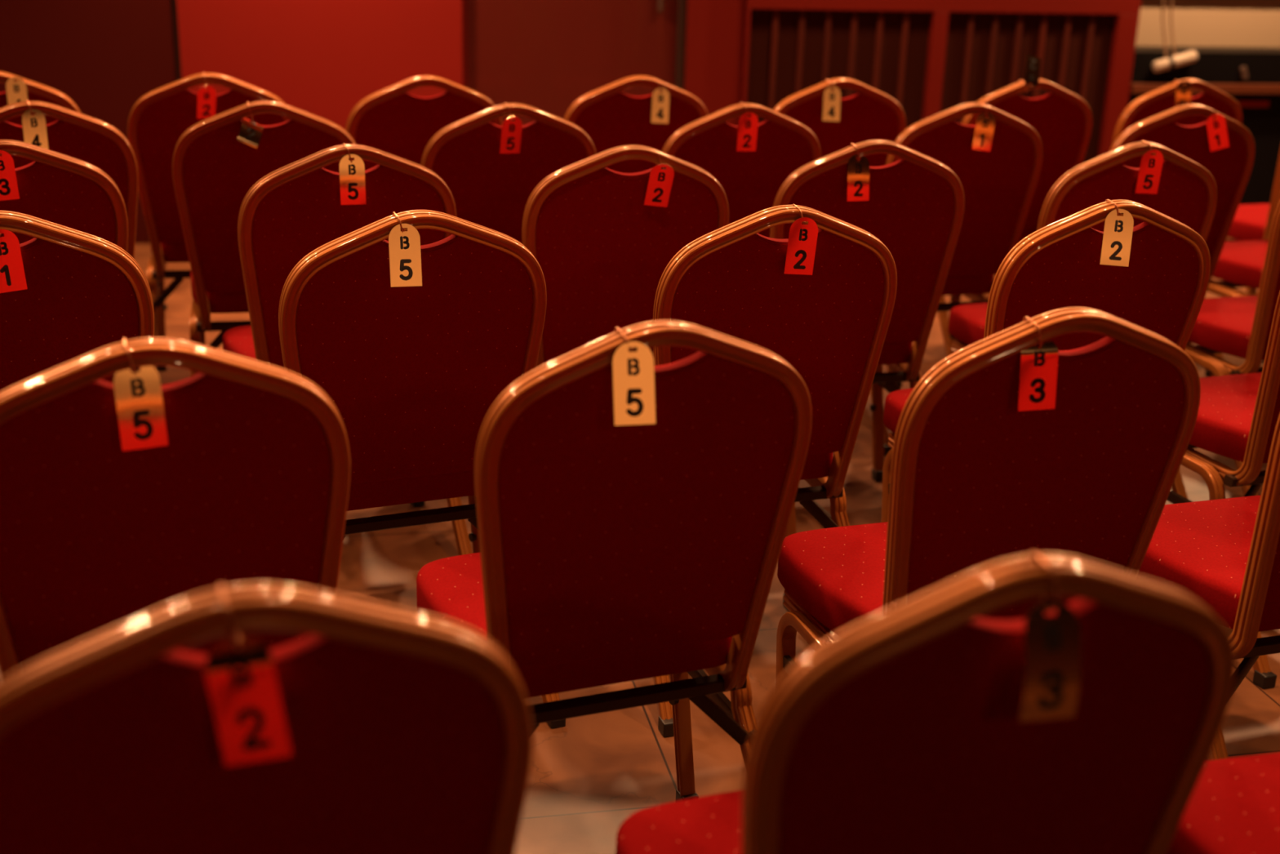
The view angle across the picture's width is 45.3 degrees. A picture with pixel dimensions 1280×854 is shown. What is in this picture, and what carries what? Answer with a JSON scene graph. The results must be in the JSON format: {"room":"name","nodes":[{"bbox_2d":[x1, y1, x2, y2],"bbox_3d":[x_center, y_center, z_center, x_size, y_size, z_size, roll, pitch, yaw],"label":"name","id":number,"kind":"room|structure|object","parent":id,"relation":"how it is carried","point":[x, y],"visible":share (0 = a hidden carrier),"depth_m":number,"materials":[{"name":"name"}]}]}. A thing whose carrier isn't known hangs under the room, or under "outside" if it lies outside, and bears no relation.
{"room":"auditorium","nodes":[
{"label":"auditorium","id":0,"kind":"room"},
{"bbox_2d":[0,236,1279,853],"bbox_3d":[1.159,0.734,2.510,9.800,0.120,10.300,-2,20,-11],"label":"floor","id":1,"kind":"structure","parent":0,"point":[588,774],"depth_m":2.85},
{"bbox_2d":[0,71,80,125],"bbox_3d":[-1.789,-0.559,4.373,0.457,0.932,0.558,-5,20,-18],"label":"banquet chair","id":2,"kind":"object","parent":1,"relation":"on","point":[36,91],"visible":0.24,"depth_m":4.12,"materials":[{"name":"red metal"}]},
{"bbox_2d":[5,74,27,105],"bbox_3d":[-1.660,-0.886,4.092,0.050,0.102,0.056,-6,21,-22],"label":"tag","id":3,"kind":"object","parent":2,"relation":"attached to","point":[16,91],"visible":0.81,"depth_m":4.07,"materials":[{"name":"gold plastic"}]},
{"bbox_2d":[0,139,128,252],"bbox_3d":[-1.333,-0.177,3.313,0.457,0.932,0.558,-6,21,-22],"label":"banquet chair","id":4,"kind":"object","parent":1,"relation":"on","point":[57,188],"visible":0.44,"depth_m":3.09,"materials":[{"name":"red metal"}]},
{"bbox_2d":[0,150,19,200],"bbox_3d":[-1.248,-0.504,3.013,0.048,0.118,0.045,2,19,0],"label":"tag","id":5,"kind":"object","parent":4,"relation":"attached to","point":[9,190],"visible":1,"depth_m":3.01,"materials":[{"name":"red plastic"}]},
{"bbox_2d":[0,101,137,257],"bbox_3d":[-1.482,-0.366,3.846,0.457,0.932,0.558,-6,20,-21],"label":"banquet chair","id":6,"kind":"object","parent":1,"relation":"on","point":[95,142],"visible":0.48,"depth_m":3.61,"materials":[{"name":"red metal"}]},
{"bbox_2d":[22,99,48,149],"bbox_3d":[-1.399,-0.695,3.547,0.050,0.117,0.053,-6,21,-22],"label":"tag","id":7,"kind":"object","parent":6,"relation":"attached to","point":[34,128],"visible":0.9,"depth_m":3.53,"materials":[{"name":"beige paper"}]},
{"bbox_2d":[0,210,154,391],"bbox_3d":[-1.065,0.050,2.682,0.457,0.932,0.558,-4,20,-17],"label":"banquet chair","id":8,"kind":"object","parent":1,"relation":"on","point":[85,294],"visible":0.4,"depth_m":2.46,"materials":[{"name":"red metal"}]},
{"bbox_2d":[0,228,27,293],"bbox_3d":[-0.989,-0.271,2.378,0.048,0.128,0.045,9,21,21],"label":"tag","id":9,"kind":"object","parent":8,"relation":"attached to","point":[12,276],"visible":0.98,"depth_m":2.38,"materials":[{"name":"red paper"}]},
{"bbox_2d":[0,337,350,679],"bbox_3d":[-0.627,0.284,2.045,0.457,0.932,0.558,-5,20,-18],"label":"banquet chair","id":10,"kind":"object","parent":1,"relation":"on","point":[250,484],"visible":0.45,"depth_m":1.82,"materials":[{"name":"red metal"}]},
{"bbox_2d":[113,337,168,450],"bbox_3d":[-0.569,-0.040,1.741,0.053,0.121,0.049,-6,20,-21],"label":"tag","id":11,"kind":"object","parent":10,"relation":"attached to","point":[138,394],"visible":0.93,"depth_m":1.73,"materials":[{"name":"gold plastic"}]},
{"bbox_2d":[127,72,289,370],"bbox_3d":[-1.216,-0.576,4.473,0.457,0.932,0.558,-2,20,-11],"label":"banquet chair","id":12,"kind":"object","parent":1,"relation":"on","point":[157,122],"visible":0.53,"depth_m":4.22,"materials":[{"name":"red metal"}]},
{"bbox_2d":[196,71,216,119],"bbox_3d":[-1.177,-0.897,4.161,0.050,0.124,0.055,-8,21,-26],"label":"tag","id":13,"kind":"object","parent":12,"relation":"on","point":[206,99],"visible":1,"depth_m":4.16,"materials":[{"name":"red paper"}]},
{"bbox_2d":[172,100,355,377],"bbox_3d":[-0.946,-0.395,3.973,0.457,0.932,0.558,-3,20,-13],"label":"banquet chair","id":14,"kind":"object","parent":1,"relation":"on","point":[213,171],"visible":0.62,"depth_m":3.72,"materials":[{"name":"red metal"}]},
{"bbox_2d":[236,101,263,148],"bbox_3d":[-0.923,-0.718,3.648,0.050,0.104,0.085,3,19,3],"label":"tag","id":15,"kind":"object","parent":14,"relation":"attached to","point":[251,132],"visible":1,"depth_m":3.64,"materials":[{"name":"black plastic"}]},
{"bbox_2d":[0,582,533,853],"bbox_3d":[-0.360,0.502,1.442,0.457,0.932,0.558,-4,20,-17],"label":"banquet chair","id":16,"kind":"object","parent":1,"relation":"on","point":[410,731],"visible":1,"depth_m":1.18,"materials":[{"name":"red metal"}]},
{"bbox_2d":[204,583,293,765],"bbox_3d":[-0.293,0.186,1.133,0.064,0.136,0.034,14,23,32],"label":"tag","id":17,"kind":"object","parent":16,"relation":"attached to","point":[243,687],"visible":0.91,"depth_m":1.14,"materials":[{"name":"red paper"}]},
{"bbox_2d":[222,143,472,555],"bbox_3d":[-0.666,-0.181,3.383,0.457,0.932,0.558,-7,21,-23],"label":"banquet chair","id":18,"kind":"object","parent":1,"relation":"on","point":[295,209],"visible":0.46,"depth_m":3.12,"materials":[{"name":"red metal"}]},
{"bbox_2d":[338,142,365,204],"bbox_3d":[-0.580,-0.510,3.088,0.050,0.118,0.046,-3,20,-15],"label":"tag","id":19,"kind":"object","parent":18,"relation":"attached to","point":[352,173],"visible":0.99,"depth_m":3.08,"materials":[{"name":"red paper"}]},
{"bbox_2d":[278,209,565,728],"bbox_3d":[-0.439,0.037,2.775,0.457,0.932,0.558,-6,21,-22],"label":"banquet chair","id":20,"kind":"object","parent":1,"relation":"on","point":[413,375],"visible":0.52,"depth_m":2.57,"materials":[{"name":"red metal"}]},
{"bbox_2d":[388,211,422,287],"bbox_3d":[-0.379,-0.287,2.465,0.050,0.112,0.057,-3,20,-14],"label":"tag","id":21,"kind":"object","parent":20,"relation":"attached to","point":[404,246],"visible":0.98,"depth_m":2.45,"materials":[{"name":"paper"}]},
{"bbox_2d":[345,75,502,170],"bbox_3d":[-0.671,-0.587,4.551,0.457,0.932,0.558,-6,21,-21],"label":"banquet chair","id":22,"kind":"object","parent":1,"relation":"on","point":[393,121],"visible":0.34,"depth_m":4.27,"materials":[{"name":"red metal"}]},
{"bbox_2d":[421,102,596,244],"bbox_3d":[-0.382,-0.406,4.055,0.457,0.932,0.558,-5,20,-19],"label":"banquet chair","id":23,"kind":"object","parent":1,"relation":"on","point":[492,189],"visible":0.32,"depth_m":3.80,"materials":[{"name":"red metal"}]},
{"bbox_2d":[499,102,522,153],"bbox_3d":[-0.317,-0.729,3.750,0.050,0.123,0.054,-5,20,-18],"label":"tag","id":24,"kind":"object","parent":23,"relation":"on","point":[511,131],"visible":1,"depth_m":3.75,"materials":[{"name":"red paper"}]},
{"bbox_2d":[416,320,812,800],"bbox_3d":[-0.053,0.256,2.177,0.457,0.932,0.558,-6,20,-21],"label":"banquet chair","id":25,"kind":"object","parent":1,"relation":"on","point":[610,553],"visible":0.73,"depth_m":1.99,"materials":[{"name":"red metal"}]},
{"bbox_2d":[612,327,655,425],"bbox_3d":[-0.010,-0.064,1.859,0.050,0.108,0.063,-3,20,-9],"label":"tag","id":26,"kind":"object","parent":25,"relation":"attached to","point":[633,380],"visible":0.97,"depth_m":1.84,"materials":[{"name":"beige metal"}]},
{"bbox_2d":[521,144,728,368],"bbox_3d":[-0.080,-0.200,3.487,0.457,0.932,0.558,-4,20,-16],"label":"banquet chair","id":27,"kind":"object","parent":1,"relation":"on","point":[602,254],"visible":0.43,"depth_m":3.25,"materials":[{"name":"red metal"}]},
{"bbox_2d":[644,149,674,207],"bbox_3d":[0.038,-0.516,3.202,0.048,0.120,0.058,-8,21,-26],"label":"tag","id":28,"kind":"object","parent":27,"relation":"attached to","point":[660,180],"visible":0.96,"depth_m":3.20,"materials":[{"name":"red plastic"}]},
{"bbox_2d":[564,75,708,173],"bbox_3d":[-0.067,-0.622,4.705,0.457,0.932,0.558,-4,20,-17],"label":"banquet chair","id":29,"kind":"object","parent":1,"relation":"on","point":[611,117],"visible":0.33,"depth_m":4.43,"materials":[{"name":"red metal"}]},
{"bbox_2d":[651,80,669,123],"bbox_3d":[0.061,-0.938,4.421,0.050,0.122,0.054,4,19,6],"label":"tag","id":30,"kind":"object","parent":29,"relation":"attached to","point":[660,100],"visible":1,"depth_m":4.41,"materials":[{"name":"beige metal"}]},
{"bbox_2d":[662,102,821,237],"bbox_3d":[0.196,-0.432,4.181,0.457,0.932,0.558,-5,20,-20],"label":"banquet chair","id":31,"kind":"object","parent":1,"relation":"on","point":[751,181],"visible":0.36,"depth_m":3.93,"materials":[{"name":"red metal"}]},
{"bbox_2d":[736,102,758,151],"bbox_3d":[0.269,-0.759,3.882,0.050,0.120,0.043,-2,19,-10],"label":"tag","id":32,"kind":"object","parent":31,"relation":"attached to","point":[748,126],"visible":1,"depth_m":3.87,"materials":[{"name":"red paper"}]},
{"bbox_2d":[653,204,897,737],"bbox_3d":[0.182,0.009,2.910,0.457,0.932,0.558,-5,20,-18],"label":"banquet chair","id":33,"kind":"object","parent":1,"relation":"on","point":[831,324],"visible":0.56,"depth_m":2.69,"materials":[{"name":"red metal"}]},
{"bbox_2d":[783,204,817,275],"bbox_3d":[0.269,-0.316,2.609,0.053,0.118,0.039,16,24,36],"label":"tag","id":34,"kind":"object","parent":33,"relation":"attached to","point":[802,238],"visible":0.93,"depth_m":2.61,"materials":[{"name":"red paper"}]},
{"bbox_2d":[773,77,906,386],"bbox_3d":[0.526,-0.636,4.797,0.457,0.932,0.558,-4,20,-17],"label":"banquet chair","id":35,"kind":"object","parent":1,"relation":"on","point":[870,113],"visible":0.35,"depth_m":4.54,"materials":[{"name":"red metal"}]},
{"bbox_2d":[822,79,840,121],"bbox_3d":[0.559,-0.954,4.483,0.050,0.116,0.051,1,19,-1],"label":"tag","id":36,"kind":"object","parent":35,"relation":"attached to","point":[832,99],"visible":1,"depth_m":4.47,"materials":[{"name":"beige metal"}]},
{"bbox_2d":[769,139,964,481],"bbox_3d":[0.464,-0.242,3.658,0.457,0.932,0.558,-3,20,-14],"label":"banquet chair","id":37,"kind":"object","parent":1,"relation":"on","point":[914,206],"visible":0.54,"depth_m":3.44,"materials":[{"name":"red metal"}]},
{"bbox_2d":[846,142,869,201],"bbox_3d":[0.471,-0.557,3.348,0.050,0.121,0.045,-3,20,-12],"label":"tag","id":38,"kind":"object","parent":37,"relation":"attached to","point":[858,171],"visible":1,"depth_m":3.34,"materials":[{"name":"red paper"}]},
{"bbox_2d":[615,553,1235,853],"bbox_3d":[0.248,0.487,1.536,0.457,0.932,0.558,-4,20,-17],"label":"banquet chair","id":39,"kind":"object","parent":1,"relation":"on","point":[900,731],"visible":1,"depth_m":1.28,"materials":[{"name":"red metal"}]},
{"bbox_2d":[1018,551,1080,721],"bbox_3d":[0.326,0.167,1.240,0.053,0.133,0.049,-4,20,-15],"label":"tag","id":40,"kind":"object","parent":39,"relation":"attached to","point":[1052,643],"visible":0.94,"depth_m":1.23,"materials":[{"name":"black plastic"}]},
{"bbox_2d":[739,0,1141,163],"bbox_3d":[1.306,-1.833,6.806,1.805,1.920,0.320,-2,20,-11],"label":"radiator cover","id":41,"kind":"object","parent":1,"relation":"on","point":[931,57],"visible":0.43,"depth_m":6.73,"materials":[{"name":"red wood"}]},
{"bbox_2d":[870,102,1042,455],"bbox_3d":[0.815,-0.466,4.333,0.457,0.932,0.558,-4,20,-16],"label":"banquet chair","id":42,"kind":"object","parent":1,"relation":"on","point":[998,184],"visible":0.46,"depth_m":4.14,"materials":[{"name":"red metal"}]},
{"bbox_2d":[971,102,995,151],"bbox_3d":[0.905,-0.787,4.031,0.049,0.123,0.050,9,20,20],"label":"tag","id":43,"kind":"object","parent":42,"relation":"attached to","point":[984,126],"visible":1,"depth_m":4.03,"materials":[{"name":"orange plastic"}]},
{"bbox_2d":[775,306,1200,684],"bbox_3d":[0.496,0.230,2.300,0.457,0.932,0.558,-4,20,-17],"label":"banquet chair","id":44,"kind":"object","parent":1,"relation":"on","point":[977,480],"visible":0.64,"depth_m":2.09,"materials":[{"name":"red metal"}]},
{"bbox_2d":[1017,316,1058,411],"bbox_3d":[0.516,-0.081,1.986,0.052,0.120,0.040,5,19,10],"label":"tag","id":45,"kind":"object","parent":44,"relation":"attached to","point":[1038,363],"visible":0.97,"depth_m":1.98,"materials":[{"name":"red plastic"}]},
{"bbox_2d":[937,78,1092,356],"bbox_3d":[1.125,-0.666,4.936,0.457,0.932,0.558,-5,20,-17],"label":"banquet chair","id":46,"kind":"object","parent":1,"relation":"on","point":[1062,120],"visible":0.35,"depth_m":4.72,"materials":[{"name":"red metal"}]},
{"bbox_2d":[1017,53,1040,92],"bbox_3d":[1.169,-1.056,4.591,0.061,0.111,0.058,3,19,3],"label":"tag","id":47,"kind":"object","parent":46,"relation":"attached to","point":[1033,64],"visible":1,"depth_m":4.58,"materials":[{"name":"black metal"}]},
{"bbox_2d":[881,200,1210,522],"bbox_3d":[0.787,-0.020,3.046,0.457,0.932,0.558,-5,20,-18],"label":"banquet chair","id":48,"kind":"object","parent":1,"relation":"on","point":[1162,290],"visible":0.45,"depth_m":2.79,"materials":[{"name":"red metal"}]},
{"bbox_2d":[1099,199,1133,266],"bbox_3d":[0.849,-0.346,2.731,0.051,0.111,0.054,5,19,10],"label":"tag","id":49,"kind":"object","parent":48,"relation":"attached to","point":[1117,229],"visible":0.93,"depth_m":2.72,"materials":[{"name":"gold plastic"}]},
{"bbox_2d":[947,141,1217,498],"bbox_3d":[1.061,-0.253,3.741,0.457,0.932,0.558,-4,20,-17],"label":"banquet chair","id":50,"kind":"object","parent":1,"relation":"on","point":[1187,192],"visible":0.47,"depth_m":3.47,"materials":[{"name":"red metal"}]},
{"bbox_2d":[1134,140,1163,194],"bbox_3d":[1.139,-0.582,3.443,0.050,0.115,0.042,2,19,-4],"label":"tag","id":51,"kind":"object","parent":50,"relation":"attached to","point":[1150,167],"visible":0.99,"depth_m":3.43,"materials":[{"name":"red plastic"}]},
{"bbox_2d":[1111,78,1242,359],"bbox_3d":[1.635,-0.693,5.057,0.457,0.932,0.558,-4,20,-17],"label":"banquet chair","id":52,"kind":"object","parent":1,"relation":"on","point":[1159,100],"visible":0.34,"depth_m":4.75,"materials":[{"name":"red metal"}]},
{"bbox_2d":[1173,80,1191,106],"bbox_3d":[1.668,-1.020,4.742,0.050,0.100,0.051,-1,19,-8],"label":"tag","id":53,"kind":"object","parent":52,"relation":"attached to","point":[1183,94],"visible":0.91,"depth_m":4.72,"materials":[{"name":"orange paper"}]},
{"bbox_2d":[1109,103,1254,377],"bbox_3d":[1.429,-0.486,4.444,0.457,0.932,0.558,-3,20,-15],"label":"banquet chair","id":54,"kind":"object","parent":1,"relation":"on","point":[1230,167],"visible":0.3,"depth_m":4.20,"materials":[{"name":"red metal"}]},
{"bbox_2d":[1206,108,1229,151],"bbox_3d":[1.559,-0.802,4.153,0.076,0.117,0.034,10,21,22],"label":"tag","id":55,"kind":"object","parent":54,"relation":"attached to","point":[1216,128],"visible":1,"depth_m":4.15,"materials":[{"name":"red plastic"}]},
{"bbox_2d":[1127,45,1279,204],"bbox_3d":[3.214,-1.387,7.373,2.098,0.815,0.320,-2,20,-11],"label":"sideboard","id":56,"kind":"object","parent":1,"relation":"on","point":[1258,96],"visible":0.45,"depth_m":7.08,"materials":[{"name":"black paint"}]},
{"bbox_2d":[1239,66,1248,79],"bbox_3d":[2.777,-1.627,7.060,0.042,0.062,0.024,-2,20,-11],"label":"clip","id":57,"kind":"object","parent":56,"relation":"on","point":[1243,72],"visible":1,"depth_m":7.05,"materials":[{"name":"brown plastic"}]},
{"bbox_2d":[1137,413,1279,760],"bbox_3d":[1.053,0.202,2.428,0.457,0.932,0.558,-4,20,-17],"label":"banquet chair","id":58,"kind":"object","parent":1,"relation":"on","point":[1224,553],"visible":0.44,"depth_m":2.38,"materials":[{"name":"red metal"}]},
{"bbox_2d":[1166,291,1279,688],"bbox_3d":[1.344,-0.038,3.146,0.457,0.932,0.558,-5,20,-19],"label":"banquet chair","id":59,"kind":"object","parent":1,"relation":"on","point":[1237,416],"visible":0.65,"depth_m":3.08,"materials":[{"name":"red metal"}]},
{"bbox_2d":[1166,751,1279,853],"bbox_3d":[0.856,0.473,1.631,0.457,0.932,0.559,-3,20,-13],"label":"banquet chair","id":60,"kind":"object","parent":1,"relation":"on","point":[1233,806],"visible":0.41,"depth_m":1.75,"materials":[{"name":"red fabric"}]},
{"bbox_2d":[1184,201,1279,495],"bbox_3d":[1.633,-0.272,3.846,0.457,0.932,0.558,-4,20,-17],"label":"banquet chair","id":61,"kind":"object","parent":1,"relation":"on","point":[1239,326],"visible":0.49,"depth_m":3.79,"materials":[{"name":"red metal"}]},
{"bbox_2d":[1187,184,1279,368],"bbox_3d":[1.949,-0.507,4.551,0.457,0.932,0.558,-4,20,-17],"label":"banquet chair","id":62,"kind":"object","parent":1,"relation":"on","point":[1240,264],"visible":0.16,"depth_m":4.55,"materials":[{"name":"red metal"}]},
{"bbox_2d":[1225,153,1279,295],"bbox_3d":[2.200,-0.708,5.151,0.457,0.932,0.558,-4,20,-17],"label":"banquet chair","id":63,"kind":"object","parent":1,"relation":"on","point":[1251,222],"visible":0.14,"depth_m":5.10,"materials":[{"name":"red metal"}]},
{"bbox_2d":[684,0,745,126],"bbox_3d":[0.312,-2.404,6.413,0.248,3.200,0.300,-2,20,-11],"label":"wall panel","id":64,"kind":"object","parent":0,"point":[714,34],"depth_m":6.54,"materials":[{"name":"red paint"}]},
{"bbox_2d":[1135,0,1279,47],"bbox_3d":[0.215,-2.467,6.586,9.600,3.200,0.100,-2,20,-11],"label":"wall","id":65,"kind":"structure","parent":0,"point":[1195,23],"depth_m":7.26,"materials":[{"name":"beige paint"}]},
{"bbox_2d":[0,0,177,243],"bbox_3d":[-3.155,-2.271,5.728,2.642,3.200,0.280,-2,20,-11],"label":"wall panel","id":66,"kind":"object","parent":65,"relation":"attached to","point":[104,55],"depth_m":6.07,"materials":[{"name":"red paint"}]},
{"bbox_2d":[171,0,182,80],"bbox_3d":[-1.853,-2.327,6.003,0.022,3.200,0.250,-2,20,-11],"label":"trim","id":67,"kind":"structure","parent":65,"relation":"attached to","point":[174,2],"depth_m":6.14,"materials":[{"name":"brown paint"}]},
{"bbox_2d":[176,0,462,129],"bbox_3d":[-1.288,-2.341,6.092,1.122,3.200,0.300,-2,20,-11],"label":"wall panel","id":68,"kind":"object","parent":65,"relation":"attached to","point":[321,58],"depth_m":6.22,"materials":[{"name":"red paint"}]},
{"bbox_2d":[462,0,468,88],"bbox_3d":[-0.729,-2.368,6.219,0.026,3.200,0.270,-2,20,-11],"label":"trim","id":69,"kind":"structure","parent":65,"relation":"attached to","point":[464,2],"depth_m":6.35,"materials":[{"name":"red paint"}]},
{"bbox_2d":[467,0,678,125],"bbox_3d":[-0.273,-1.937,6.374,0.894,2.290,0.085,-2,20,-11],"label":"door","id":70,"kind":"structure","parent":65,"relation":"in","point":[545,55],"depth_m":6.47,"materials":[{"name":"red paint"}]},
{"bbox_2d":[675,0,687,90],"bbox_3d":[0.175,-2.402,6.395,0.028,3.200,0.280,-2,20,-11],"label":"trim","id":71,"kind":"structure","parent":65,"relation":"attached to","point":[682,4],"depth_m":6.52,"materials":[{"name":"red wood"}]},
{"bbox_2d":[1161,0,1167,57],"bbox_3d":[2.383,-2.464,6.801,0.022,1.603,0.270,-2,19,-10],"label":"hanging cord","id":72,"kind":"object","parent":65,"relation":"hanging from","point":[1163,1],"visible":1,"depth_m":6.96,"materials":[{"name":"beige fabric"}]},
{"bbox_2d":[1151,50,1197,72],"bbox_3d":[2.422,-1.655,6.955,0.210,0.099,0.058,-2,20,-11],"label":"power adapter","id":73,"kind":"object","parent":72,"relation":"hanging from","point":[1171,62],"visible":1,"depth_m":6.93,"materials":[{"name":"beige plastic"}]},
{"bbox_2d":[1169,0,1175,56],"bbox_3d":[2.424,-2.466,6.810,0.022,1.603,0.270,-2,19,-10],"label":"hanging cord","id":74,"kind":"object","parent":65,"relation":"hanging from","point":[1171,1],"visible":1,"depth_m":6.97,"materials":[{"name":"beige fabric"}]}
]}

